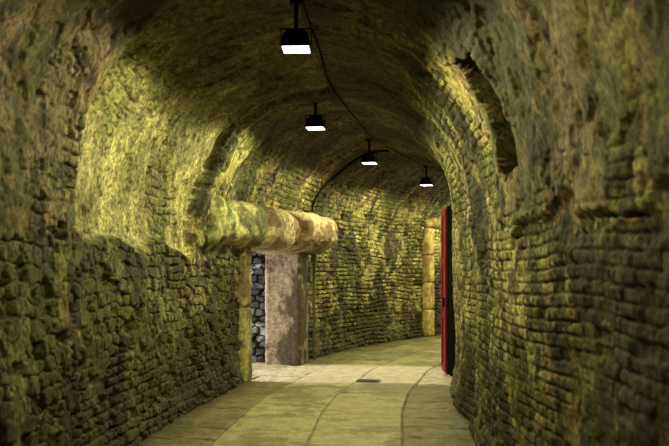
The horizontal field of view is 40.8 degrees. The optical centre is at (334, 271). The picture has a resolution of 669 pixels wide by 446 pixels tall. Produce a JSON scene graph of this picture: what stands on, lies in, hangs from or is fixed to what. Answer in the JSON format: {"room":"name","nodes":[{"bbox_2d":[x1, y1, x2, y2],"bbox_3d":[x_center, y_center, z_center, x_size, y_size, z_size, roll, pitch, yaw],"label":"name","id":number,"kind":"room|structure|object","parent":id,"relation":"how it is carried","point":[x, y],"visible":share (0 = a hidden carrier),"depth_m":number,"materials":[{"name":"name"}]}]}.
{"room":"underground passage","nodes":[
{"label":"underground passage","id":0,"kind":"room"},
{"bbox_2d":[248,251,265,362],"bbox_3d":[-3.037,0.400,15.900,4.201,2.300,0.377,0,0,13],"label":"wall","id":1,"kind":"structure","parent":0,"point":[257,306],"depth_m":15.47,"materials":[{"name":"stone"}]},
{"bbox_2d":[139,335,475,445],"bbox_3d":[0.421,1.566,11.945,12.704,0.054,35.736,0,0,15],"label":"floor","id":2,"kind":"structure","parent":0,"point":[320,401],"depth_m":10.33,"materials":[{"name":"beige stone"}]},
{"bbox_2d":[265,252,307,365],"bbox_3d":[-0.810,0.604,15.288,0.726,1.980,0.649,0,0,0],"label":"stone pillar","id":3,"kind":"structure","parent":2,"relation":"on","point":[286,276],"depth_m":15.05,"materials":[{"name":"beige stone"}]},
{"bbox_2d":[356,379,380,382],"bbox_3d":[0.477,1.538,12.703,0.325,0.024,0.225,0,0,10],"label":"floor drain grate","id":4,"kind":"object","parent":2,"relation":"on","point":[358,380],"visible":1,"depth_m":12.67,"materials":[{"name":"grey metal"}]},
{"bbox_2d":[0,0,668,247],"bbox_3d":[2.349,-1.386,10.964,15.875,1.633,34.321,0,0,0],"label":"ceiling","id":5,"kind":"structure","parent":0,"point":[167,107],"depth_m":7.23,"materials":[{"name":"brown stone"}]},
{"bbox_2d":[280,0,311,52],"bbox_3d":[-0.300,-1.933,7.060,0.250,0.385,0.250,0,0,2],"label":"ceiling lamp","id":6,"kind":"object","parent":5,"relation":"hanging from","point":[296,39],"depth_m":6.98,"materials":[{"name":"black metal"}]},
{"bbox_2d":[304,103,326,129],"bbox_3d":[-0.230,-1.933,10.940,0.250,0.385,0.250,0,0,7],"label":"ceiling lamp","id":7,"kind":"object","parent":5,"relation":"hanging from","point":[314,122],"depth_m":10.85,"materials":[{"name":"black metal"}]},
{"bbox_2d":[311,149,388,212],"bbox_3d":[0.208,-1.246,15.642,1.531,1.711,0.247,0,0,17],"label":"conduit","id":8,"kind":"object","parent":5,"relation":"attached to","point":[383,150],"visible":0.66,"depth_m":15.68,"materials":[{"name":"black rubber"}]},
{"bbox_2d":[360,139,377,164],"bbox_3d":[0.560,-1.933,14.450,0.250,0.385,0.250,0,0,14],"label":"ceiling lamp","id":9,"kind":"object","parent":5,"relation":"hanging from","point":[368,158],"depth_m":14.37,"materials":[{"name":"black metal"}]},
{"bbox_2d":[301,0,444,171],"bbox_3d":[2.284,-2.089,11.313,5.117,0.032,22.621,0,0,0],"label":"cable","id":10,"kind":"object","parent":5,"relation":"attached to","point":[303,4],"depth_m":10.17,"materials":[{"name":"black rubber"}]},
{"bbox_2d":[419,166,433,185],"bbox_3d":[1.850,-1.933,18.100,0.250,0.385,0.250,0,0,24],"label":"ceiling lamp","id":11,"kind":"object","parent":5,"relation":"hanging from","point":[425,181],"depth_m":18.04,"materials":[{"name":"black metal"}]},
{"bbox_2d":[0,114,668,445],"bbox_3d":[2.535,0.468,11.340,8.515,2.164,35.667,0,0,16],"label":"wall","id":12,"kind":"structure","parent":0,"point":[118,321],"depth_m":6.15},
{"bbox_2d":[236,247,251,382],"bbox_3d":[-1.466,0.597,12.770,0.573,1.976,0.518,0,0,0],"label":"door jamb","id":13,"kind":"object","parent":12,"relation":"attached to","point":[244,286],"depth_m":12.57,"materials":[{"name":"beige stone"}]},
{"bbox_2d":[206,196,337,254],"bbox_3d":[-1.128,-0.660,13.281,1.026,0.746,5.150,0,0,17],"label":"stone lintel","id":14,"kind":"object","parent":12,"relation":"attached to","point":[262,229],"visible":0.67,"depth_m":13.01,"materials":[{"name":"beige stone"}]},
{"bbox_2d":[311,254,331,359],"bbox_3d":[-0.230,0.605,15.759,0.340,1.850,0.150,0,0,17],"label":"drain pipe","id":15,"kind":"object","parent":12,"relation":"attached to","point":[313,256],"visible":1,"depth_m":15.73,"materials":[{"name":"green metal"}]},
{"bbox_2d":[421,217,440,336],"bbox_3d":[2.644,0.059,22.480,0.448,3.027,2.191,0,0,36],"label":"door surround","id":16,"kind":"object","parent":12,"relation":"attached to","point":[427,254],"visible":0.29,"depth_m":21.65,"materials":[{"name":"beige stone"}]},
{"bbox_2d":[441,204,455,375],"bbox_3d":[1.722,0.270,13.555,0.225,2.540,0.580,0,0,0],"label":"door","id":17,"kind":"structure","parent":12,"relation":"in","point":[448,332],"depth_m":13.31,"materials":[{"name":"paint"}]}
]}

